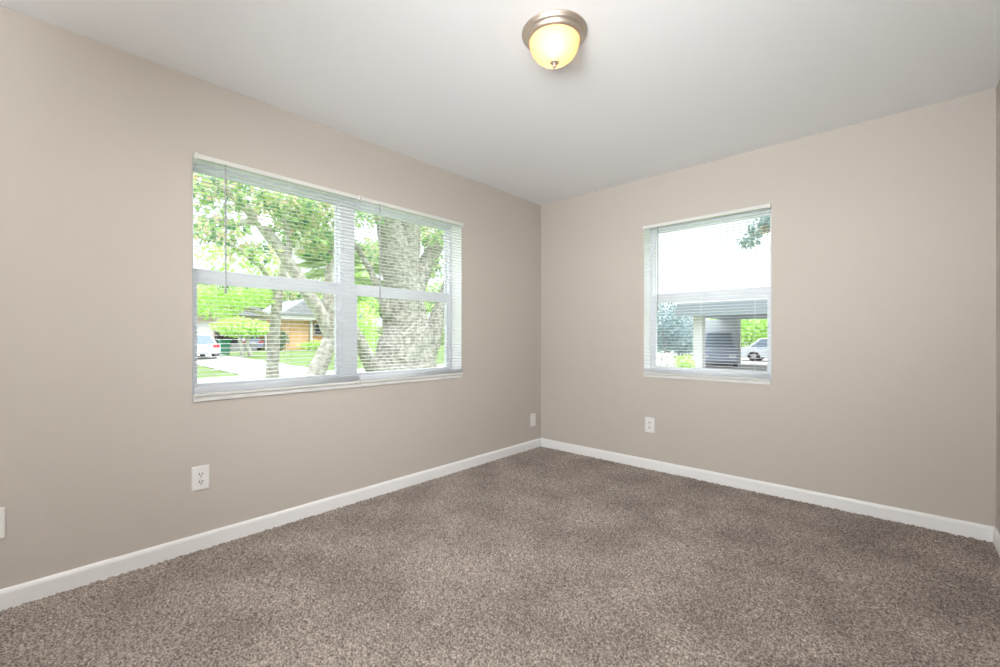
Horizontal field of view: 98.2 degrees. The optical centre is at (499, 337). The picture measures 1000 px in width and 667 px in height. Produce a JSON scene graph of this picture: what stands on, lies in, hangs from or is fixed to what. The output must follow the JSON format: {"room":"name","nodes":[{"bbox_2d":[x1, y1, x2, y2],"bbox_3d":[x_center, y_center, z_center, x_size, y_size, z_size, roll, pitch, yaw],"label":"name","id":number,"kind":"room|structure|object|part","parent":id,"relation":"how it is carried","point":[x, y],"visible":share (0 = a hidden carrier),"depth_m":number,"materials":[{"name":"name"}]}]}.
{"room":"empty bedroom","nodes":[
{"label":"empty bedroom","id":0,"kind":"room"},
{"bbox_2d":[0,6,540,588],"bbox_3d":[-1.266,-0.023,2.718,0.200,2.640,5.150,0,0,43],"label":"wall","id":1,"kind":"structure","parent":0,"point":[103,432],"depth_m":2.11,"materials":[{"name":"beige paint"}]},
{"bbox_2d":[0,507,5,538],"bbox_3d":[-2.034,0.749,1.728,0.008,0.125,0.079,0,0,43],"label":"wall plate","id":2,"kind":"object","parent":1,"relation":"attached to","point":[2,509],"visible":1,"depth_m":1.75,"materials":[{"name":"white plastic"}]},
{"bbox_2d":[191,464,209,491],"bbox_3d":[-1.554,0.729,2.249,0.009,0.125,0.079,0,0,43],"label":"wall outlet","id":3,"kind":"object","parent":1,"relation":"attached to","point":[200,475],"visible":1,"depth_m":2.25,"materials":[{"name":"white plastic"}]},
{"bbox_2d":[197,479,204,484],"bbox_3d":[-1.552,0.749,2.247,0.002,0.027,0.033,0,0,43],"label":"receptacle","id":4,"kind":"object","parent":3,"relation":"attached to","point":[199,481],"depth_m":2.25,"materials":[{"name":"white plastic"}]},
{"bbox_2d":[197,471,204,476],"bbox_3d":[-1.552,0.710,2.247,0.002,0.027,0.033,0,0,43],"label":"receptacle","id":5,"kind":"object","parent":3,"relation":"attached to","point":[199,473],"depth_m":2.25,"materials":[{"name":"white plastic"}]},
{"bbox_2d":[0,438,540,611],"bbox_3d":[-1.188,1.063,2.645,0.014,0.092,4.750,0,0,43],"label":"baseboard","id":6,"kind":"structure","parent":1,"relation":"attached to","point":[13,596],"depth_m":2.29,"materials":[{"name":"white paint"}]},
{"bbox_2d":[193,162,461,401],"bbox_3d":[-1.016,-0.309,2.973,0.202,1.280,1.863,0,0,43],"label":"window","id":7,"kind":"structure","parent":1,"relation":"in","point":[400,294],"depth_m":2.95,"materials":[{"name":"white plastic"}]},
{"bbox_3d":[-1.407,-0.615,2.671,0.024,0.616,0.840,0,0,43],"label":"sash","id":8,"kind":"part","parent":7,"relation":"part of","materials":[{"name":"clear glass"}]},
{"bbox_3d":[-1.386,-0.050,2.651,0.026,0.646,0.840,0,0,43],"label":"sash","id":9,"kind":"part","parent":7,"relation":"part of","materials":[{"name":"white plastic"}]},
{"bbox_3d":[-1.396,-0.321,2.660,0.068,1.256,0.888,0,0,43],"label":"frame","id":10,"kind":"part","parent":7,"relation":"part of","materials":[{"name":"white plastic"}]},
{"bbox_2d":[193,152,359,396],"bbox_3d":[-1.251,-0.321,2.556,0.054,1.254,0.926,0,0,43],"label":"mini blind","id":11,"kind":"object","parent":7,"relation":"attached to","point":[264,385],"visible":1,"depth_m":2.49,"materials":[{"name":"white plastic"}]},
{"bbox_3d":[-1.258,0.298,2.563,0.026,0.016,0.920,0,0,43],"label":"rail","id":12,"kind":"part","parent":11,"relation":"part of","materials":[{"name":"white plastic"}]},
{"bbox_3d":[-1.258,-0.314,2.563,0.028,1.216,0.001,0,0,43],"label":"ladder cord","id":13,"kind":"part","parent":11,"relation":"part of","materials":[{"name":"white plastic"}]},
{"bbox_3d":[-1.016,0.319,2.973,0.202,0.024,1.861,0,0,43],"label":"sill","id":14,"kind":"part","parent":7,"relation":"part of","materials":[{"name":"white stone"}]},
{"bbox_3d":[-0.758,-0.615,3.377,0.024,0.616,0.871,0,0,43],"label":"sash","id":15,"kind":"part","parent":7,"relation":"part of","materials":[{"name":"white plastic"}]},
{"bbox_3d":[-0.737,-0.050,3.357,0.026,0.646,0.871,0,0,43],"label":"sash","id":16,"kind":"part","parent":7,"relation":"part of","materials":[{"name":"white plastic"}]},
{"bbox_3d":[-0.746,-0.321,3.366,0.068,1.256,0.919,0,0,43],"label":"frame","id":17,"kind":"part","parent":7,"relation":"part of","materials":[{"name":"white plastic"}]},
{"bbox_2d":[359,196,462,382],"bbox_3d":[-0.620,-0.321,3.242,0.054,1.254,0.926,0,0,43],"label":"mini blind","id":18,"kind":"object","parent":7,"relation":"attached to","point":[362,199],"visible":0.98,"depth_m":3.19,"materials":[{"name":"white plastic"}]},
{"bbox_3d":[-0.627,0.298,3.248,0.026,0.016,0.920,0,0,43],"label":"rail","id":19,"kind":"part","parent":18,"relation":"part of","materials":[{"name":"white plastic"}]},
{"bbox_3d":[-0.627,-0.314,3.248,0.028,1.216,0.001,0,0,43],"label":"ladder cord","id":20,"kind":"part","parent":18,"relation":"part of","materials":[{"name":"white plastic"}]},
{"bbox_2d":[530,413,535,426],"bbox_3d":[0.329,0.816,4.298,0.008,0.125,0.079,0,0,43],"label":"wall plate","id":21,"kind":"object","parent":1,"relation":"attached to","point":[532,416],"visible":1,"depth_m":4.29,"materials":[{"name":"white plastic"}]},
{"bbox_2d":[0,0,999,204],"bbox_3d":[-0.067,-1.468,1.614,3.460,0.250,5.150,0,0,43],"label":"ceiling","id":22,"kind":"structure","parent":0,"point":[652,88],"depth_m":2.14,"materials":[{"name":"white paint"}]},
{"bbox_2d":[522,9,587,68],"bbox_3d":[0.240,-1.264,1.909,0.287,0.157,0.287,0,0,43],"label":"ceiling light","id":23,"kind":"object","parent":22,"relation":"attached to","point":[553,37],"visible":1,"depth_m":1.83,"materials":[{"name":"glass"}]},
{"bbox_3d":[0.240,-1.257,1.909,0.218,0.092,0.218,0,0,43],"label":"lamp shade","id":24,"kind":"part","parent":23,"relation":"part of","materials":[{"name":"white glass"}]},
{"bbox_2d":[541,88,995,526],"bbox_3d":[1.682,-0.023,3.369,3.260,2.640,0.200,0,0,43],"label":"wall","id":25,"kind":"structure","parent":0,"point":[882,389],"depth_m":2.81,"materials":[{"name":"beige paint"}]},
{"bbox_2d":[645,417,654,432],"bbox_3d":[1.252,0.730,3.622,0.079,0.125,0.009,0,0,43],"label":"wall outlet","id":26,"kind":"object","parent":25,"relation":"attached to","point":[649,422],"visible":1,"depth_m":3.62,"materials":[{"name":"white plastic"}]},
{"bbox_2d":[644,208,770,384],"bbox_3d":[1.619,-0.304,3.412,0.928,1.270,0.202,0,0,43],"label":"window","id":27,"kind":"structure","parent":25,"relation":"in","point":[741,293],"depth_m":3.43,"materials":[{"name":"white plastic"}]},
{"bbox_2d":[643,203,770,381],"bbox_3d":[1.544,-0.316,3.331,0.924,1.244,0.054,0,0,43],"label":"mini blind","id":28,"kind":"object","parent":27,"relation":"attached to","point":[765,206],"visible":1,"depth_m":3.31,"materials":[{"name":"white plastic"}]},
{"bbox_3d":[1.282,-0.309,3.586,0.001,1.206,0.028,0,0,43],"label":"ladder cord","id":29,"kind":"part","parent":28,"relation":"part of","materials":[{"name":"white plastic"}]},
{"bbox_3d":[1.551,0.298,3.338,0.918,0.016,0.026,0,0,43],"label":"rail","id":30,"kind":"part","parent":28,"relation":"part of","materials":[{"name":"white plastic"}]},
{"bbox_3d":[1.820,-0.309,3.091,0.001,1.206,0.028,0,0,43],"label":"ladder cord","id":31,"kind":"part","parent":28,"relation":"part of","materials":[{"name":"white fabric"}]},
{"bbox_3d":[1.619,0.319,3.412,0.926,0.024,0.202,0,0,43],"label":"sill","id":32,"kind":"part","parent":27,"relation":"part of","materials":[{"name":"white stone"}]},
{"bbox_3d":[1.655,-0.050,3.452,0.880,0.646,0.026,0,0,43],"label":"sash","id":33,"kind":"part","parent":27,"relation":"part of","materials":[{"name":"white plastic"}]},
{"bbox_3d":[1.675,-0.610,3.473,0.880,0.606,0.024,0,0,43],"label":"sash","id":34,"kind":"part","parent":27,"relation":"part of","materials":[{"name":"glass"}]},
{"bbox_2d":[541,438,993,541],"bbox_3d":[1.536,1.063,3.357,3.060,0.092,0.014,0,0,43],"label":"baseboard","id":35,"kind":"structure","parent":25,"relation":"attached to","point":[982,532],"depth_m":2.91,"materials":[{"name":"white paint"}]},
{"bbox_2d":[996,80,999,532],"bbox_3d":[1.133,-0.023,0.511,0.200,2.640,4.750,0,0,43],"label":"wall","id":36,"kind":"structure","parent":0,"point":[998,85],"depth_m":2.28,"materials":[{"name":"beige paint"}]},
{"bbox_2d":[993,527,999,555],"bbox_3d":[1.055,1.063,0.584,0.014,0.092,4.750,0,0,43],"label":"baseboard","id":37,"kind":"structure","parent":36,"relation":"attached to","point":[996,535],"depth_m":2.25,"materials":[{"name":"white paint"}]},
{"bbox_3d":[-0.067,1.213,1.614,3.460,0.208,5.150,0,0,43],"label":"floor","id":38,"kind":"structure","parent":0,"visible":0},
{"bbox_2d":[0,446,999,666],"bbox_3d":[0.152,1.100,1.851,3.058,0.012,4.101,0,0,43],"label":"carpet","id":39,"kind":"object","parent":38,"relation":"on","point":[541,556],"visible":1,"depth_m":1.91,"materials":[{"name":"brown carpet"}]},
{"label":"outside","id":40,"kind":"structure","parent":0,"visible":0},
{"bbox_2d":[197,354,307,374],"bbox_3d":[-16.711,1.283,25.442,21.100,0.408,3.400,0,0,43],"label":"driveway","id":41,"kind":"structure","parent":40,"point":[208,357],"depth_m":21.70,"materials":[{"name":"concrete"}]},
{"bbox_2d":[197,334,220,357],"bbox_3d":[-18.777,0.516,26.615,4.470,1.450,1.680,0,0,43],"label":"car","id":42,"kind":"object","parent":41,"relation":"on","point":[200,343],"visible":0.3,"depth_m":25.62,"materials":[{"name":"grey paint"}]},
{"bbox_2d":[217,340,231,354],"bbox_3d":[-18.733,0.678,29.426,0.770,1.070,0.680,0,0,43],"label":"wheelie bin","id":43,"kind":"object","parent":41,"relation":"on","point":[224,347],"visible":0.85,"depth_m":29.20,"materials":[{"name":"teal plastic"}]},
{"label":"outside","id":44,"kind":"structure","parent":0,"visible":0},
{"bbox_2d":[197,343,765,377],"bbox_3d":[-0.475,1.307,25.593,110.000,0.420,150.000,0,0,43],"label":"lawn","id":45,"kind":"structure","parent":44,"point":[283,352],"depth_m":27.28,"materials":[{"name":"green plant"}]},
{"bbox_2d":[197,269,238,295],"bbox_3d":[-33.347,-3.208,50.549,5.565,9.802,8.913,0,0,43],"label":"tree","id":46,"kind":"object","parent":45,"relation":"on","point":[203,285],"visible":0.02,"depth_m":50.41,"materials":[{"name":"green plant"}]},
{"bbox_2d":[197,302,266,350],"bbox_3d":[-25.064,-0.913,37.484,7.700,4.180,7.138,0,0,43],"label":"house","id":47,"kind":"structure","parent":45,"relation":"on","point":[200,321],"depth_m":35.73,"materials":[{"name":"beige paint"}]},
{"bbox_3d":[-23.681,0.012,34.305,0.080,2.330,1.530,0,0,43],"label":"garage door","id":48,"kind":"part","parent":47,"relation":"part of","materials":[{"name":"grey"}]},
{"bbox_2d":[208,316,269,356],"bbox_3d":[-17.146,-0.074,28.851,2.780,2.854,3.912,0,0,43],"label":"tree","id":49,"kind":"object","parent":45,"relation":"on","point":[241,327],"visible":0.83,"depth_m":28.34,"materials":[{"name":"green plant"}]},
{"bbox_2d":[194,206,293,377],"bbox_3d":[-7.474,-1.148,11.995,2.094,5.438,3.083,0,0,43],"label":"shade tree","id":50,"kind":"object","parent":45,"relation":"on","point":[258,300],"visible":0.65,"depth_m":12.03,"materials":[{"name":"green plant"}]},
{"bbox_2d":[231,334,263,349],"bbox_3d":[-22.736,0.432,38.562,4.470,1.450,1.680,0,0,43],"label":"car","id":51,"kind":"object","parent":45,"relation":"on","point":[232,341],"visible":0.13,"depth_m":37.57,"materials":[{"name":"blue paint"}]},
{"bbox_2d":[193,172,333,375],"bbox_3d":[-5.421,-1.162,10.300,2.207,5.541,4.053,0,0,43],"label":"leaning tree","id":52,"kind":"object","parent":45,"relation":"on","point":[326,340],"visible":0.58,"depth_m":10.25,"materials":[{"name":"green plant"}]},
{"bbox_2d":[242,269,302,309],"bbox_3d":[-25.293,-3.190,49.011,5.555,9.557,8.705,0,0,43],"label":"tree","id":53,"kind":"object","parent":45,"relation":"on","point":[290,296],"visible":0.09,"depth_m":48.56,"materials":[{"name":"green plant"}]},
{"bbox_2d":[280,330,289,350],"bbox_3d":[-19.034,0.261,37.376,1.642,1.899,1.504,0,0,-5],"label":"shrub","id":54,"kind":"object","parent":45,"relation":"on","point":[282,333],"visible":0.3,"depth_m":37.40,"materials":[{"name":"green plant"}]},
{"bbox_2d":[295,340,320,349],"bbox_3d":[-16.244,0.679,39.499,1.562,1.148,4.850,0,0,43],"label":"hedge","id":55,"kind":"object","parent":45,"relation":"on","point":[312,342],"visible":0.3,"depth_m":38.50,"materials":[{"name":"green plant"}]},
{"bbox_2d":[258,299,369,349],"bbox_3d":[-19.183,-1.213,43.733,7.900,4.780,9.626,0,0,43],"label":"brick house","id":56,"kind":"structure","parent":45,"relation":"on","point":[292,324],"depth_m":39.77,"materials":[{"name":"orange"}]},
{"bbox_3d":[-17.692,-0.238,40.553,0.200,2.830,0.210,0,0,43],"label":"post","id":57,"kind":"part","parent":56,"relation":"part of","materials":[{"name":"grey"}]},
{"bbox_3d":[-17.645,-0.833,42.155,0.040,0.940,0.692,0,0,43],"label":"pane","id":58,"kind":"part","parent":56,"relation":"part of","materials":[{"name":"black glass"}]},
{"bbox_2d":[293,233,382,304],"bbox_3d":[-4.962,-0.872,14.008,3.200,4.839,3.176,0,0,-29],"label":"tree","id":59,"kind":"object","parent":45,"relation":"on","point":[357,263],"visible":0.21,"depth_m":13.54,"materials":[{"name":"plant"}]},
{"bbox_2d":[319,261,379,343],"bbox_3d":[-18.988,-4.424,55.548,5.687,11.638,9.171,0,0,43],"label":"tree","id":60,"kind":"object","parent":45,"relation":"on","point":[366,299],"visible":0.08,"depth_m":55.70,"materials":[{"name":"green plant"}]},
{"bbox_2d":[357,300,379,351],"bbox_3d":[-8.031,-0.375,25.481,1.966,3.713,2.060,0,0,43],"label":"tree","id":61,"kind":"object","parent":45,"relation":"on","point":[366,310],"visible":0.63,"depth_m":25.38,"materials":[{"name":"green plant"}]},
{"bbox_2d":[361,301,382,340],"bbox_3d":[-18.041,-3.743,67.143,5.288,10.614,7.962,0,0,43],"label":"tree","id":62,"kind":"object","parent":45,"relation":"on","point":[376,311],"visible":0.05,"depth_m":65.84,"materials":[{"name":"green plant"}]},
{"bbox_2d":[355,210,443,371],"bbox_3d":[-2.040,-1.030,9.910,3.010,5.808,2.292,0,0,-13],"label":"oak tree","id":63,"kind":"object","parent":45,"relation":"on","point":[429,333],"visible":0.44,"depth_m":9.43,"materials":[{"name":"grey plant"}]},
{"bbox_2d":[424,284,431,314],"bbox_3d":[-15.492,-4.966,80.057,6.251,13.012,9.375,0,0,43],"label":"tree","id":64,"kind":"object","parent":45,"relation":"on","point":[428,284],"visible":0.05,"depth_m":80.84,"materials":[{"name":"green plant"}]},
{"bbox_2d":[425,280,443,343],"bbox_3d":[-8.350,-3.856,67.167,5.938,10.677,8.918,0,0,43],"label":"tree","id":65,"kind":"object","parent":45,"relation":"on","point":[433,287],"visible":0.12,"depth_m":65.49,"materials":[{"name":"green plant"}]},
{"bbox_2d":[657,351,678,366],"bbox_3d":[5.732,0.995,15.134,0.962,1.065,0.972,0,0,43],"label":"flowering bush","id":66,"kind":"object","parent":45,"relation":"on","point":[660,363],"visible":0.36,"depth_m":14.99,"materials":[{"name":"grey plant"}]},
{"bbox_2d":[674,354,695,367],"bbox_3d":[7.279,1.108,17.089,0.924,0.927,0.977,0,0,43],"label":"shrub","id":67,"kind":"object","parent":45,"relation":"on","point":[688,364],"visible":0.54,"depth_m":16.98,"materials":[{"name":"green plant"}]},
{"bbox_2d":[708,318,766,346],"bbox_3d":[20.329,-0.740,35.009,7.647,4.457,4.572,0,0,43],"label":"tree","id":68,"kind":"object","parent":45,"relation":"on","point":[760,324],"visible":0.21,"depth_m":33.94,"materials":[{"name":"green plant"}]},
{"bbox_2d":[738,216,769,249],"bbox_3d":[5.637,-0.981,7.769,2.203,5.076,2.326,0,0,-25],"label":"tree","id":69,"kind":"object","parent":45,"relation":"on","point":[767,220],"visible":0.16,"depth_m":8.33,"materials":[{"name":"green plant"}]},
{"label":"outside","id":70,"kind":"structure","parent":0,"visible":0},
{"bbox_2d":[657,357,766,370],"bbox_3d":[14.620,1.590,24.280,13.000,0.215,17.500,0,0,43],"label":"pavement","id":71,"kind":"structure","parent":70,"point":[744,360],"depth_m":23.04,"materials":[{"name":"concrete"}]},
{"bbox_2d":[657,303,690,360],"bbox_3d":[10.509,-0.412,27.746,3.340,3.799,2.630,0,0,43],"label":"round tree","id":72,"kind":"object","parent":71,"relation":"on","point":[661,336],"visible":0.63,"depth_m":27.11,"materials":[{"name":"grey plant"}]},
{"bbox_2d":[667,316,692,357],"bbox_3d":[13.699,-0.131,32.193,3.444,3.243,2.793,0,0,43],"label":"round tree","id":73,"kind":"object","parent":71,"relation":"on","point":[689,335],"visible":0.28,"depth_m":31.68,"materials":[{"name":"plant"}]},
{"bbox_2d":[675,299,766,367],"bbox_3d":[13.708,-0.047,20.119,10.710,3.058,7.460,0,0,43],"label":"carport","id":74,"kind":"object","parent":71,"relation":"on","point":[701,326],"visible":0.43,"depth_m":19.89,"materials":[{"name":"grey"}]},
{"bbox_3d":[12.892,0.226,23.356,0.146,2.512,0.200,0,0,43],"label":"post","id":75,"kind":"part","parent":74,"relation":"part of","materials":[{"name":"grey metal"}]},
{"bbox_2d":[705,332,737,366],"bbox_3d":[11.700,0.592,23.139,1.680,1.780,4.470,0,0,27],"label":"suv","id":76,"kind":"object","parent":71,"relation":"on","point":[716,343],"visible":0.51,"depth_m":22.10,"materials":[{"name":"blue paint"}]},
{"bbox_2d":[741,338,766,360],"bbox_3d":[17.401,0.757,26.817,4.470,1.450,1.680,0,0,43],"label":"car","id":77,"kind":"object","parent":71,"relation":"on","point":[759,352],"visible":0.34,"depth_m":27.00,"materials":[{"name":"grey paint"}]},
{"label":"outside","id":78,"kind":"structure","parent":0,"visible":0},
{"bbox_2d":[197,346,746,382],"bbox_3d":[0.519,1.593,24.679,5.300,0.208,150.000,0,0,43],"label":"street","id":79,"kind":"structure","parent":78,"point":[438,365],"depth_m":16.59,"materials":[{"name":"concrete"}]}
]}

